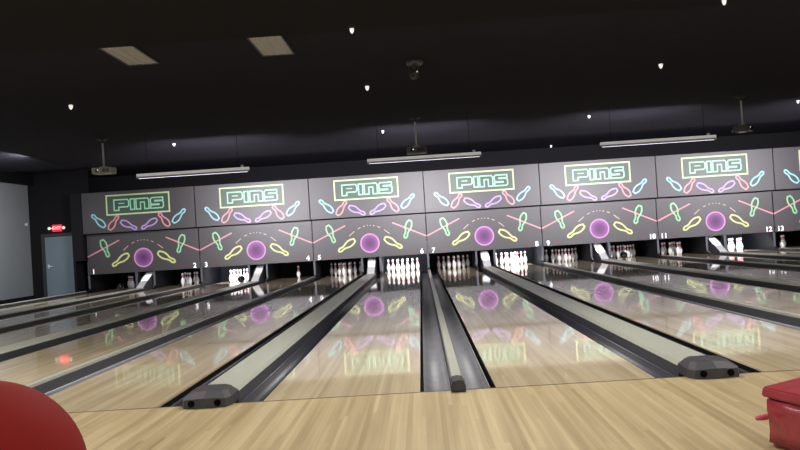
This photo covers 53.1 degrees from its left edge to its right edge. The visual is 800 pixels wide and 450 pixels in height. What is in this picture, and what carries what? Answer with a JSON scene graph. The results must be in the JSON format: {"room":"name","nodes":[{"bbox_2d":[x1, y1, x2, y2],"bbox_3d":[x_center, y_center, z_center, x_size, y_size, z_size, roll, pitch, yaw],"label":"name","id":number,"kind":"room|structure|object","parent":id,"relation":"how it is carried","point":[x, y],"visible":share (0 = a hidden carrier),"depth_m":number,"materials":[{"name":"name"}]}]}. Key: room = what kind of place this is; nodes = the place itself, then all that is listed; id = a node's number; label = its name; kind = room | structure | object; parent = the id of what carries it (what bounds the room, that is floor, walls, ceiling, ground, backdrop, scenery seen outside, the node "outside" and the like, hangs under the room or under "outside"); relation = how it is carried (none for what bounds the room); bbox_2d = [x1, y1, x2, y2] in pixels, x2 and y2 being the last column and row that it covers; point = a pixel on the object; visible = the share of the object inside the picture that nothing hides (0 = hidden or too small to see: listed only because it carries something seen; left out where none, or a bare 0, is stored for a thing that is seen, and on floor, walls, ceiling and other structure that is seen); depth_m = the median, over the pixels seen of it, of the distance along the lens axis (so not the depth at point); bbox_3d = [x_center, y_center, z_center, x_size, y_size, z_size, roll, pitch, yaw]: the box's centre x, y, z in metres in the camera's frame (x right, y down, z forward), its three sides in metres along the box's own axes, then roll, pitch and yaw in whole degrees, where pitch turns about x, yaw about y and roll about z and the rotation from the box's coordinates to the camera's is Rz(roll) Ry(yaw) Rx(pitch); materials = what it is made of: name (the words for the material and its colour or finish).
{"room":"sports facility","nodes":[
{"label":"sports facility","id":0,"kind":"room"},
{"bbox_2d":[0,182,32,299],"bbox_3d":[-11.682,0.147,10.117,0.200,4.200,32.800,-4,-1,1],"label":"wall","id":1,"kind":"structure","parent":0,"point":[16,280],"depth_m":23.37,"materials":[{"name":"grey paint"}]},
{"bbox_2d":[0,172,33,185],"bbox_3d":[-11.626,-1.698,9.041,0.200,0.560,30.600,-4,-1,1],"label":"trim","id":2,"kind":"structure","parent":1,"relation":"attached to","point":[21,178],"depth_m":23.42,"materials":[{"name":"black paint"}]},
{"bbox_2d":[0,295,34,304],"bbox_3d":[-11.209,2.137,19.482,0.030,0.140,9.600,-4,-1,1],"label":"baseboard","id":3,"kind":"structure","parent":1,"relation":"attached to","point":[7,301],"depth_m":23.20,"materials":[{"name":"black paint"}]},
{"bbox_2d":[27,170,89,298],"bbox_3d":[-10.299,0.196,24.037,1.870,4.040,0.700,-4,-1,1],"label":"wall","id":4,"kind":"structure","parent":0,"point":[54,198],"depth_m":24.30,"materials":[{"name":"black paint"}]},
{"bbox_2d":[48,225,64,231],"bbox_3d":[-10.385,0.094,24.251,0.530,0.200,0.080,-4,-1,1],"label":"exit sign","id":5,"kind":"object","parent":4,"relation":"attached to","point":[54,228],"visible":1,"depth_m":24.24,"materials":[{"name":"red plastic"}]},
{"bbox_2d":[41,232,74,296],"bbox_3d":[-10.242,1.228,24.302,1.160,1.960,0.140,-4,-1,1],"label":"door","id":6,"kind":"structure","parent":4,"relation":"in","point":[57,249],"depth_m":24.30,"materials":[{"name":"metal"}]},
{"bbox_2d":[81,186,195,233],"bbox_3d":[-7.720,-0.432,23.652,3.353,1.205,0.057,-4,-1,1],"label":"panel","id":7,"kind":"object","parent":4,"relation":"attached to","point":[161,208],"visible":1,"depth_m":23.62,"materials":[{"name":"black plastic"}]},
{"bbox_2d":[105,191,169,215],"bbox_3d":[-7.733,-0.632,23.627,1.904,0.609,0.002,-4,-1,1],"label":"print","id":8,"kind":"object","parent":7,"relation":"attached to","point":[121,203],"depth_m":23.63,"materials":[{"name":"green"}]},
{"bbox_2d":[86,228,200,274],"bbox_3d":[-7.637,0.788,23.852,3.370,1.195,0.058,-4,-1,1],"label":"panel","id":9,"kind":"object","parent":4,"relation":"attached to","point":[174,249],"visible":1,"depth_m":23.83,"materials":[{"name":"black plastic"}]},
{"bbox_2d":[134,248,152,266],"bbox_3d":[-7.627,0.965,23.823,0.580,0.580,0.001,-4,-1,1],"label":"print","id":10,"kind":"object","parent":9,"relation":"attached to","point":[143,257],"depth_m":23.82},
{"bbox_2d":[194,179,309,226],"bbox_3d":[-4.351,-0.648,23.569,3.353,1.205,0.057,-4,-1,1],"label":"panel","id":11,"kind":"object","parent":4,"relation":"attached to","point":[284,200],"visible":1,"depth_m":23.55,"materials":[{"name":"black plastic"}]},
{"bbox_2d":[219,184,283,208],"bbox_3d":[-4.364,-0.848,23.545,1.904,0.609,0.002,-4,-1,1],"label":"print","id":12,"kind":"object","parent":11,"relation":"attached to","point":[231,196],"depth_m":23.54,"materials":[{"name":"green"}]},
{"bbox_2d":[308,171,424,219],"bbox_3d":[-0.982,-0.863,23.486,3.353,1.205,0.057,-4,-1,1],"label":"panel","id":13,"kind":"object","parent":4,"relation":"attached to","point":[391,193],"visible":1,"depth_m":23.46,"materials":[{"name":"black plastic"}]},
{"bbox_2d":[333,176,398,200],"bbox_3d":[-0.995,-1.063,23.462,1.904,0.609,0.002,-4,-1,1],"label":"print","id":14,"kind":"object","parent":13,"relation":"attached to","point":[351,188],"depth_m":23.46,"materials":[{"name":"green paint"}]},
{"bbox_2d":[86,156,799,261],"bbox_3d":[2.419,-0.659,23.601,23.759,2.040,0.348,-4,-1,1],"label":"trim","id":15,"kind":"structure","parent":4,"relation":"attached to","point":[425,212],"depth_m":23.64,"materials":[{"name":"black"}]},
{"bbox_2d":[423,164,540,211],"bbox_3d":[2.387,-1.078,23.403,3.353,1.205,0.057,-4,-1,1],"label":"panel","id":16,"kind":"object","parent":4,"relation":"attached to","point":[513,185],"visible":1,"depth_m":23.38,"materials":[{"name":"black plastic"}]},
{"bbox_2d":[448,169,514,193],"bbox_3d":[2.374,-1.278,23.379,1.904,0.609,0.002,-4,-1,1],"label":"print","id":17,"kind":"object","parent":16,"relation":"attached to","point":[460,181],"depth_m":23.38,"materials":[{"name":"green"}]},
{"bbox_2d":[539,156,656,204],"bbox_3d":[5.756,-1.293,23.320,3.353,1.205,0.057,-4,-1,1],"label":"panel","id":18,"kind":"object","parent":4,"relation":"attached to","point":[635,177],"visible":1,"depth_m":23.30,"materials":[{"name":"black plastic"}]},
{"bbox_2d":[564,161,630,185],"bbox_3d":[5.743,-1.493,23.296,1.904,0.609,0.002,-4,-1,1],"label":"print","id":19,"kind":"object","parent":18,"relation":"attached to","point":[580,173],"depth_m":23.30,"materials":[{"name":"green"}]},
{"bbox_2d":[655,148,774,196],"bbox_3d":[9.126,-1.508,23.238,3.353,1.205,0.057,-4,-1,1],"label":"panel","id":20,"kind":"object","parent":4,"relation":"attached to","point":[742,170],"visible":1,"depth_m":23.21,"materials":[{"name":"black plastic"}]},
{"bbox_2d":[681,153,747,178],"bbox_3d":[9.112,-1.708,23.213,1.904,0.609,0.002,-4,-1,1],"label":"print","id":21,"kind":"object","parent":20,"relation":"attached to","point":[703,165],"depth_m":23.21,"materials":[{"name":"green"}]},
{"bbox_2d":[772,147,799,189],"bbox_3d":[12.495,-1.724,23.155,3.353,1.205,0.057,-4,-1,1],"label":"panel","id":22,"kind":"object","parent":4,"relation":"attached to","point":[786,161],"visible":1,"depth_m":23.17,"materials":[{"name":"black plastic"}]},
{"bbox_2d":[0,0,799,177],"bbox_3d":[1.559,-2.742,9.870,27.000,0.520,32.900,-4,-1,1],"label":"ceiling","id":23,"kind":"structure","parent":0,"point":[526,74],"depth_m":13.09,"materials":[{"name":"black paint"}]},
{"bbox_2d":[91,137,116,174],"bbox_3d":[-6.521,-1.517,17.628,0.440,0.800,0.404,-4,-1,1],"label":"projector","id":24,"kind":"object","parent":23,"relation":"hanging from","point":[104,170],"visible":1,"depth_m":17.52,"materials":[{"name":"grey"}]},
{"bbox_2d":[99,46,160,65],"bbox_3d":[-3.606,-2.281,10.576,0.460,0.054,1.340,-4,-1,1],"label":"vent","id":25,"kind":"object","parent":23,"relation":"attached to","point":[131,55],"depth_m":10.69,"materials":[{"name":"grey"}]},
{"bbox_2d":[136,133,249,178],"bbox_3d":[-4.563,-1.582,17.546,2.480,0.990,0.105,-4,-1,1],"label":"strip light","id":26,"kind":"object","parent":23,"relation":"hanging from","point":[242,168],"visible":1,"depth_m":17.51,"materials":[{"name":"white metal"}]},
{"bbox_2d":[246,36,294,56],"bbox_3d":[-1.711,-2.402,10.529,0.460,0.054,1.340,-4,-1,1],"label":"vent","id":27,"kind":"object","parent":23,"relation":"attached to","point":[274,45],"depth_m":10.65,"materials":[{"name":"beige"}]},
{"bbox_2d":[406,59,422,79],"bbox_3d":[0.225,-2.332,12.050,0.270,0.301,0.270,-4,-1,1],"label":"security camera","id":28,"kind":"object","parent":23,"relation":"attached to","point":[413,74],"visible":1,"depth_m":11.99,"materials":[{"name":"grey plastic"}]},
{"bbox_2d":[406,116,426,154],"bbox_3d":[0.338,-1.929,17.209,0.440,0.800,0.404,-4,-1,1],"label":"projector","id":29,"kind":"object","parent":23,"relation":"hanging from","point":[416,149],"visible":1,"depth_m":17.05,"materials":[{"name":"grey"}]},
{"bbox_2d":[367,113,480,163],"bbox_3d":[0.495,-1.901,17.421,2.480,0.990,0.105,-4,-1,1],"label":"strip light","id":30,"kind":"object","parent":23,"relation":"hanging from","point":[468,154],"visible":1,"depth_m":17.39,"materials":[{"name":"white metal"}]},
{"bbox_2d":[600,95,716,146],"bbox_3d":[5.542,-2.253,17.298,2.480,0.990,0.105,-4,-1,1],"label":"strip light","id":31,"kind":"object","parent":23,"relation":"hanging from","point":[708,136],"visible":1,"depth_m":17.26,"materials":[{"name":"white metal"}]},
{"bbox_2d":[730,94,753,132],"bbox_3d":[7.353,-2.403,17.281,0.404,0.800,0.440,-4,-1,40],"label":"projector","id":32,"kind":"object","parent":23,"relation":"hanging from","point":[742,128],"visible":1,"depth_m":17.19,"materials":[{"name":"grey"}]},
{"bbox_2d":[378,270,480,278],"bbox_3d":[1.968,1.392,15.755,26.600,0.160,20.800,-4,-1,1],"label":"floor","id":33,"kind":"structure","parent":0,"point":[432,273],"depth_m":24.97,"materials":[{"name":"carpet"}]},
{"bbox_2d":[0,291,86,308],"bbox_3d":[-9.486,1.911,14.574,0.512,0.217,18.050,-4,-1,1],"label":"divider","id":34,"kind":"object","parent":33,"relation":"on","point":[81,292],"visible":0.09,"depth_m":20.74,"materials":[{"name":"plastic"}]},
{"bbox_2d":[0,287,134,312],"bbox_3d":[-8.669,1.915,15.620,1.067,0.140,19.996,-4,-1,1],"label":"lane","id":35,"kind":"object","parent":33,"relation":"on","point":[2,310],"visible":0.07,"depth_m":20.32,"materials":[{"name":"brown wood"}]},
{"bbox_2d":[116,283,123,289],"bbox_3d":[-8.403,1.851,24.066,0.216,0.216,0.216,-4,-1,1],"label":"ball","id":36,"kind":"object","parent":35,"relation":"on","point":[120,286],"visible":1,"depth_m":23.99,"materials":[{"name":"black plastic"}]},
{"bbox_2d":[0,288,143,318],"bbox_3d":[-7.803,1.791,14.510,0.731,0.241,18.095,-4,-1,1],"label":"divider","id":37,"kind":"object","parent":33,"relation":"on","point":[19,312],"visible":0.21,"depth_m":18.16,"materials":[{"name":"plastic"}]},
{"bbox_2d":[136,271,153,290],"bbox_3d":[-7.565,1.682,24.447,0.242,0.700,2.200,-4,-1,1],"label":"ramp","id":38,"kind":"object","parent":37,"relation":"on","point":[147,282],"visible":0.35,"depth_m":23.86,"materials":[{"name":"white"}]},
{"bbox_2d":[0,283,199,325],"bbox_3d":[-6.875,1.801,15.576,1.067,0.140,19.996,-4,-1,1],"label":"lane","id":39,"kind":"object","parent":33,"relation":"on","point":[21,318],"visible":0.48,"depth_m":17.36,"materials":[{"name":"brown wood"}]},
{"bbox_2d":[0,284,200,333],"bbox_3d":[-6.117,1.696,14.491,0.512,0.217,18.050,-4,-1,1],"label":"divider","id":40,"kind":"object","parent":33,"relation":"on","point":[20,325],"visible":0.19,"depth_m":15.40,"materials":[{"name":"black"}]},
{"bbox_2d":[87,262,118,293],"bbox_3d":[-9.250,1.635,24.881,0.056,1.020,2.520,-4,-1,1],"label":"wall","id":41,"kind":"structure","parent":33,"relation":"on","point":[99,282],"depth_m":24.79,"materials":[{"name":"black"}]},
{"bbox_2d":[0,280,246,346],"bbox_3d":[-5.300,1.700,15.537,1.067,0.140,19.996,-4,-1,1],"label":"lane","id":42,"kind":"object","parent":33,"relation":"on","point":[24,334],"visible":0.52,"depth_m":14.12,"materials":[{"name":"brown wood"}]},
{"bbox_2d":[238,275,244,282],"bbox_3d":[-4.752,1.618,23.976,0.216,0.216,0.216,-4,-1,1],"label":"ball","id":43,"kind":"object","parent":42,"relation":"on","point":[241,278],"visible":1,"depth_m":23.90,"materials":[{"name":"black plastic"}]},
{"bbox_2d":[0,281,259,361],"bbox_3d":[-4.434,1.576,14.427,0.731,0.241,18.095,-4,-1,1],"label":"divider","id":44,"kind":"object","parent":33,"relation":"on","point":[15,350],"visible":0.55,"depth_m":11.81,"materials":[{"name":"black"}]},
{"bbox_2d":[251,264,266,283],"bbox_3d":[-4.196,1.467,24.364,0.242,0.700,2.200,-4,-1,1],"label":"ramp","id":45,"kind":"object","parent":44,"relation":"on","point":[259,274],"visible":0.35,"depth_m":23.84,"materials":[{"name":"white"}]},
{"bbox_2d":[135,271,146,287],"bbox_3d":[-7.835,1.545,24.846,0.056,1.020,2.520,-4,-1,1],"label":"wall","id":46,"kind":"structure","parent":33,"relation":"on","point":[138,275],"depth_m":24.01,"materials":[{"name":"black"}]},
{"bbox_2d":[0,276,313,384],"bbox_3d":[-3.506,1.585,15.493,1.067,0.140,19.996,-4,-1,1],"label":"lane","id":47,"kind":"object","parent":33,"relation":"on","point":[25,369],"visible":0.63,"depth_m":10.14,"materials":[{"name":"brown wood"}]},
{"bbox_2d":[151,269,177,288],"bbox_3d":[-7.296,1.511,24.833,0.056,1.020,2.520,-4,-1,1],"label":"wall","id":48,"kind":"structure","parent":33,"relation":"on","point":[163,278],"depth_m":24.77,"materials":[{"name":"black"}]},
{"bbox_2d":[25,277,314,395],"bbox_3d":[-2.748,1.481,14.408,0.512,0.217,18.050,-4,-1,1],"label":"divider","id":49,"kind":"object","parent":33,"relation":"on","point":[52,384],"visible":0.56,"depth_m":8.78,"materials":[{"name":"black"}]},
{"bbox_2d":[48,273,361,412],"bbox_3d":[-1.930,1.485,15.455,1.067,0.140,19.996,-4,-1,1],"label":"lane","id":50,"kind":"object","parent":33,"relation":"on","point":[163,376],"visible":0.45,"depth_m":7.73,"materials":[{"name":"brown wood"}]},
{"bbox_2d":[200,257,221,286],"bbox_3d":[-5.881,1.420,24.798,0.056,1.020,2.520,-4,-1,1],"label":"wall","id":51,"kind":"structure","parent":33,"relation":"on","point":[211,275],"depth_m":24.70,"materials":[{"name":"black"}]},
{"bbox_2d":[199,221,313,267],"bbox_3d":[-4.268,0.573,23.769,3.370,1.195,0.058,-4,-1,1],"label":"panel","id":52,"kind":"object","parent":51,"relation":"attached to","point":[283,242],"visible":1,"depth_m":23.75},
{"bbox_2d":[247,241,265,259],"bbox_3d":[-4.257,0.750,23.741,0.580,0.580,0.001,-4,-1,1],"label":"print","id":53,"kind":"object","parent":52,"relation":"attached to","point":[256,250],"depth_m":23.74},
{"bbox_2d":[247,264,256,281],"bbox_3d":[-4.466,1.330,24.763,0.056,1.020,2.520,-4,-1,1],"label":"wall","id":54,"kind":"structure","parent":33,"relation":"on","point":[251,268],"depth_m":23.92,"materials":[{"name":"black"}]},
{"bbox_2d":[265,263,281,282],"bbox_3d":[-3.927,1.296,24.750,0.056,1.020,2.520,-4,-1,1],"label":"wall","id":55,"kind":"structure","parent":33,"relation":"on","point":[273,271],"depth_m":24.61,"materials":[{"name":"black"}]},
{"bbox_2d":[170,273,378,408],"bbox_3d":[-1.065,1.361,14.344,0.731,0.241,18.095,-4,-1,1],"label":"divider","id":56,"kind":"object","parent":33,"relation":"on","point":[252,378],"visible":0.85,"depth_m":7.39,"materials":[{"name":"black"}]},
{"bbox_2d":[367,257,378,277],"bbox_3d":[-0.827,1.252,24.282,0.242,0.700,2.200,-4,-1,1],"label":"ramp","id":57,"kind":"object","parent":56,"relation":"on","point":[372,265],"visible":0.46,"depth_m":23.87,"materials":[{"name":"white"}]},
{"bbox_2d":[313,248,324,280],"bbox_3d":[-2.512,1.205,24.715,0.056,1.020,2.520,-4,-1,1],"label":"wall","id":58,"kind":"structure","parent":33,"relation":"on","point":[319,268],"depth_m":24.51,"materials":[{"name":"black"}]},
{"bbox_2d":[312,213,427,260],"bbox_3d":[-0.899,0.358,23.686,3.370,1.195,0.058,-4,-1,1],"label":"panel","id":59,"kind":"object","parent":58,"relation":"attached to","point":[392,235],"visible":1,"depth_m":23.67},
{"bbox_2d":[360,233,379,252],"bbox_3d":[-0.888,0.534,23.658,0.580,0.580,0.001,-4,-1,1],"label":"print","id":60,"kind":"object","parent":59,"relation":"attached to","point":[369,243],"depth_m":23.66},
{"bbox_2d":[264,269,420,400],"bbox_3d":[-0.137,1.370,15.411,1.067,0.140,19.996,-4,-1,1],"label":"lane","id":61,"kind":"object","parent":33,"relation":"on","point":[375,348],"visible":0.81,"depth_m":7.51,"materials":[{"name":"brown wood"}]},
{"bbox_2d":[361,258,367,276],"bbox_3d":[-1.097,1.115,24.680,0.056,1.020,2.520,-4,-1,1],"label":"wall","id":62,"kind":"structure","parent":33,"relation":"on","point":[364,261],"depth_m":24.09,"materials":[{"name":"black"}]},
{"bbox_2d":[379,256,384,277],"bbox_3d":[-0.558,1.080,24.667,0.056,1.020,2.520,-4,-1,1],"label":"wall","id":63,"kind":"structure","parent":33,"relation":"on","point":[381,259],"depth_m":24.05,"materials":[{"name":"black"}]},
{"bbox_2d":[427,241,429,268],"bbox_3d":[0.857,0.990,24.632,0.056,1.020,2.520,-4,-1,1],"label":"wall","id":64,"kind":"structure","parent":33,"relation":"on","point":[428,264],"depth_m":23.67,"materials":[{"name":"black"}]},
{"bbox_2d":[421,269,489,391],"bbox_3d":[0.621,1.266,14.325,0.512,0.217,18.050,-4,-1,1],"label":"divider","id":65,"kind":"object","parent":33,"relation":"on","point":[449,361],"visible":0.71,"depth_m":7.86,"materials":[{"name":"black"}]},
{"bbox_2d":[471,251,478,270],"bbox_3d":[2.272,0.899,24.598,0.056,1.020,2.520,-4,-1,1],"label":"wall","id":66,"kind":"structure","parent":33,"relation":"on","point":[474,262],"depth_m":24.14,"materials":[{"name":"black"}]},
{"bbox_2d":[488,250,496,267],"bbox_3d":[2.811,0.865,24.584,0.056,1.020,2.520,-4,-1,1],"label":"wall","id":67,"kind":"structure","parent":33,"relation":"on","point":[492,255],"depth_m":23.94,"materials":[{"name":"black"}]},
{"bbox_2d":[531,240,544,266],"bbox_3d":[4.226,0.775,24.550,0.056,1.020,2.520,-4,-1,1],"label":"wall","id":68,"kind":"structure","parent":33,"relation":"on","point":[537,252],"depth_m":24.38,"materials":[{"name":"black"}]},
{"bbox_2d":[426,206,541,253],"bbox_3d":[2.470,0.142,23.604,3.370,1.195,0.058,-4,-1,1],"label":"panel","id":69,"kind":"object","parent":68,"relation":"attached to","point":[517,227],"visible":1,"depth_m":23.58,"materials":[{"name":"grey"}]},
{"bbox_2d":[474,226,493,245],"bbox_3d":[2.481,0.319,23.575,0.580,0.580,0.001,-4,-1,1],"label":"print","id":70,"kind":"object","parent":69,"relation":"attached to","point":[484,235],"depth_m":23.57},
{"bbox_2d":[437,266,653,387],"bbox_3d":[1.439,1.270,15.372,1.067,0.140,19.996,-4,-1,1],"label":"lane","id":71,"kind":"object","parent":33,"relation":"on","point":[514,342],"visible":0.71,"depth_m":7.46,"materials":[{"name":"brown wood"}]},
{"bbox_2d":[575,243,594,261],"bbox_3d":[5.641,0.684,24.515,0.056,1.020,2.520,-4,-1,1],"label":"wall","id":72,"kind":"structure","parent":33,"relation":"on","point":[584,251],"depth_m":24.34,"materials":[{"name":"black"}]},
{"bbox_2d":[601,242,612,258],"bbox_3d":[6.180,0.650,24.502,0.056,1.020,2.520,-4,-1,1],"label":"wall","id":73,"kind":"structure","parent":33,"relation":"on","point":[606,246],"depth_m":23.66,"materials":[{"name":"black"}]},
{"bbox_2d":[481,266,749,378],"bbox_3d":[2.305,1.146,14.261,0.731,0.241,18.095,-4,-1,1],"label":"divider","id":74,"kind":"object","parent":33,"relation":"on","point":[658,356],"visible":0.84,"depth_m":7.19,"materials":[{"name":"black"}]},
{"bbox_2d":[477,250,491,270],"bbox_3d":[2.542,1.037,24.199,0.242,0.700,2.200,-4,-1,1],"label":"ramp","id":75,"kind":"object","parent":74,"relation":"on","point":[483,257],"visible":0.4,"depth_m":23.81,"materials":[{"name":"white"}]},
{"bbox_2d":[497,263,799,371],"bbox_3d":[3.233,1.155,15.328,1.067,0.140,19.996,-4,-1,1],"label":"lane","id":76,"kind":"object","parent":33,"relation":"on","point":[753,345],"visible":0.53,"depth_m":8.15,"materials":[{"name":"brown wood"}]},
{"bbox_2d":[637,227,660,257],"bbox_3d":[7.596,0.560,24.467,0.056,1.020,2.520,-4,-1,1],"label":"wall","id":77,"kind":"structure","parent":33,"relation":"on","point":[645,248],"depth_m":24.38,"materials":[{"name":"black"}]},
{"bbox_2d":[540,199,657,245],"bbox_3d":[5.839,-0.073,23.521,3.370,1.195,0.058,-4,-1,1],"label":"panel","id":78,"kind":"object","parent":77,"relation":"attached to","point":[626,220],"visible":1,"depth_m":23.50,"materials":[{"name":"grey"}]},
{"bbox_2d":[590,219,608,237],"bbox_3d":[5.850,0.104,23.492,0.580,0.580,0.001,-4,-1,1],"label":"print","id":79,"kind":"object","parent":78,"relation":"attached to","point":[599,228],"depth_m":23.49},
{"bbox_2d":[544,262,799,329],"bbox_3d":[3.990,1.050,14.242,0.512,0.217,18.050,-4,-1,1],"label":"divider","id":80,"kind":"object","parent":33,"relation":"on","point":[778,317],"visible":0.55,"depth_m":10.19,"materials":[{"name":"black plastic"}]},
{"bbox_2d":[548,260,799,313],"bbox_3d":[4.808,1.054,15.289,1.067,0.140,19.996,-4,-1,1],"label":"lane","id":81,"kind":"object","parent":33,"relation":"on","point":[788,301],"visible":0.52,"depth_m":12.28,"materials":[{"name":"brown wood"}]},
{"bbox_2d":[681,236,711,254],"bbox_3d":[9.011,0.469,24.432,0.056,1.020,2.520,-4,-1,1],"label":"wall","id":82,"kind":"structure","parent":33,"relation":"on","point":[698,245],"depth_m":24.36,"materials":[{"name":"black"}]},
{"bbox_2d":[600,259,799,292],"bbox_3d":[5.674,0.931,14.179,0.731,0.241,18.095,-4,-1,1],"label":"divider","id":83,"kind":"object","parent":33,"relation":"on","point":[773,283],"visible":0.53,"depth_m":14.01,"materials":[{"name":"black"}]},
{"bbox_2d":[592,243,608,262],"bbox_3d":[5.911,0.821,24.116,0.242,0.700,2.200,-4,-1,1],"label":"ramp","id":84,"kind":"object","parent":83,"relation":"on","point":[598,252],"visible":0.4,"depth_m":23.59,"materials":[{"name":"white"}]},
{"bbox_2d":[612,256,799,280],"bbox_3d":[6.602,0.940,15.245,1.067,0.140,19.996,-4,-1,1],"label":"lane","id":85,"kind":"object","parent":33,"relation":"on","point":[745,270],"visible":0.52,"depth_m":16.42,"materials":[{"name":"brown wood"}]},
{"bbox_2d":[620,251,626,258],"bbox_3d":[6.644,0.892,23.796,0.216,0.216,0.216,-4,-1,1],"label":"ball","id":86,"kind":"object","parent":85,"relation":"on","point":[623,254],"visible":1,"depth_m":23.72,"materials":[{"name":"black plastic"}]},
{"bbox_2d":[714,235,728,250],"bbox_3d":[9.549,0.435,24.419,0.056,1.020,2.520,-4,-1,1],"label":"wall","id":87,"kind":"structure","parent":33,"relation":"on","point":[721,238],"depth_m":23.61,"materials":[{"name":"black"}]},
{"bbox_2d":[661,255,799,270],"bbox_3d":[7.360,0.835,14.159,0.512,0.217,18.050,-4,-1,1],"label":"divider","id":88,"kind":"object","parent":33,"relation":"on","point":[695,259],"visible":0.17,"depth_m":17.54,"materials":[{"name":"black"}]},
{"bbox_2d":[661,253,799,264],"bbox_3d":[8.177,0.839,15.206,1.067,0.140,19.996,-4,-1,1],"label":"lane","id":89,"kind":"object","parent":33,"relation":"on","point":[725,257],"visible":0.4,"depth_m":19.59,"materials":[{"name":"brown wood"}]},
{"bbox_2d":[668,242,671,254],"bbox_3d":[8.244,0.718,24.472,0.121,0.381,0.121,-3,-1,-19],"label":"pin","id":90,"kind":"object","parent":89,"relation":"on","point":[669,243],"visible":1,"depth_m":24.44,"materials":[{"name":"white plastic"}]},
{"bbox_2d":[719,251,799,259],"bbox_3d":[9.043,0.716,14.096,0.731,0.241,18.095,-4,-1,1],"label":"divider","id":91,"kind":"object","parent":33,"relation":"on","point":[728,253],"visible":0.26,"depth_m":20.08,"materials":[{"name":"black plastic"}]},
{"bbox_2d":[707,236,727,254],"bbox_3d":[9.280,0.606,24.033,0.242,0.700,2.200,-4,-1,1],"label":"ramp","id":92,"kind":"object","parent":91,"relation":"on","point":[714,246],"visible":0.35,"depth_m":23.45,"materials":[{"name":"white"}]},
{"bbox_2d":[743,219,778,250],"bbox_3d":[10.965,0.344,24.384,0.056,1.020,2.520,-4,-1,1],"label":"wall","id":93,"kind":"structure","parent":33,"relation":"on","point":[751,241],"depth_m":24.34,"materials":[{"name":"black"}]},
{"bbox_2d":[656,191,773,238],"bbox_3d":[9.209,-0.288,23.438,3.370,1.195,0.058,-4,-1,1],"label":"panel","id":94,"kind":"object","parent":93,"relation":"attached to","point":[751,212],"visible":1,"depth_m":23.41,"materials":[{"name":"grey"}]},
{"bbox_2d":[706,211,725,230],"bbox_3d":[9.219,-0.111,23.409,0.580,0.580,0.001,-4,-1,1],"label":"print","id":95,"kind":"object","parent":94,"relation":"attached to","point":[715,221],"depth_m":23.41},
{"bbox_2d":[772,189,799,231],"bbox_3d":[12.578,-0.503,23.355,3.370,1.195,0.058,-4,-1,1],"label":"panel","id":96,"kind":"object","parent":93,"relation":"attached to","point":[786,203],"visible":1,"depth_m":23.37,"materials":[{"name":"grey"}]},
{"bbox_2d":[732,249,799,254],"bbox_3d":[9.971,0.725,15.162,1.067,0.140,19.996,-4,-1,1],"label":"lane","id":97,"kind":"object","parent":33,"relation":"on","point":[742,250],"visible":0.33,"depth_m":22.26,"materials":[{"name":"brown wood"}]},
{"bbox_2d":[736,238,739,250],"bbox_3d":[10.183,0.590,24.160,0.121,0.381,0.121,-3,-1,-26],"label":"pin","id":98,"kind":"object","parent":97,"relation":"on","point":[737,239],"visible":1,"depth_m":24.13,"materials":[{"name":"white plastic"}]},
{"bbox_2d":[778,246,799,247],"bbox_3d":[11.546,0.624,15.123,1.067,0.140,19.996,-4,-1,1],"label":"lane","id":99,"kind":"object","parent":33,"relation":"on","point":[786,246],"visible":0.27,"depth_m":24.51,"materials":[{"name":"brown wood"}]},
{"bbox_2d":[780,235,783,247],"bbox_3d":[11.613,0.503,24.389,0.121,0.381,0.121,-4,-1,-4],"label":"pin","id":100,"kind":"object","parent":99,"relation":"on","point":[781,240],"visible":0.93,"depth_m":24.36,"materials":[{"name":"white plastic"}]},
{"bbox_2d":[779,247,799,251],"bbox_3d":[10.729,0.620,14.077,0.512,0.217,18.050,-4,-1,1],"label":"divider","id":101,"kind":"object","parent":33,"relation":"on","point":[781,248],"visible":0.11,"depth_m":22.42,"materials":[{"name":"black"}]},
{"bbox_2d":[787,230,799,245],"bbox_3d":[12.380,0.254,24.349,0.056,1.020,2.520,-4,-1,1],"label":"wall","id":102,"kind":"structure","parent":33,"relation":"on","point":[793,236],"depth_m":25.19,"materials":[{"name":"black"}]},
{"bbox_2d":[68,370,799,449],"bbox_3d":[1.539,0.994,-0.636,26.600,0.100,12.000,-4,-1,1],"label":"floor","id":103,"kind":"structure","parent":0,"point":[678,413],"depth_m":4.57,"materials":[{"name":"brown wood"}]},
{"bbox_2d":[69,370,794,412],"bbox_3d":[1.689,1.037,5.358,26.600,0.021,0.016,-4,-1,1],"label":"trim","id":104,"kind":"structure","parent":103,"relation":"on","point":[784,370],"depth_m":5.39,"materials":[{"name":"brown"}]},
{"bbox_2d":[755,377,799,449],"bbox_3d":[1.878,0.835,3.450,0.437,0.297,0.519,-3,-1,-19],"label":"storage box","id":105,"kind":"object","parent":103,"relation":"on","point":[783,400],"visible":1,"depth_m":3.54,"materials":[{"name":"red plastic"}]},
{"bbox_3d":[-0.537,0.734,0.847,0.440,0.728,0.600,-4,-1,1],"label":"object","id":106,"kind":"object","parent":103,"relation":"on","visible":0},
{"bbox_2d":[0,381,86,449],"bbox_3d":[-0.446,0.275,0.852,0.216,0.216,0.216,-4,-1,1],"label":"ball","id":107,"kind":"object","parent":106,"relation":"on","point":[30,419],"visible":1,"depth_m":0.83,"materials":[{"name":"red plastic"}]},
{"bbox_2d":[85,131,799,290],"bbox_3d":[2.107,-0.477,26.282,27.000,4.200,0.200,-4,-1,1],"label":"wall","id":108,"kind":"structure","parent":0,"point":[783,139],"depth_m":26.21,"materials":[{"name":"black paint"}]},
{"bbox_2d":[118,231,787,287],"bbox_3d":[2.497,0.049,24.939,23.739,2.740,2.250,-4,-1,1],"label":"wall","id":109,"kind":"structure","parent":0,"point":[306,268],"depth_m":25.92,"materials":[{"name":"black"}]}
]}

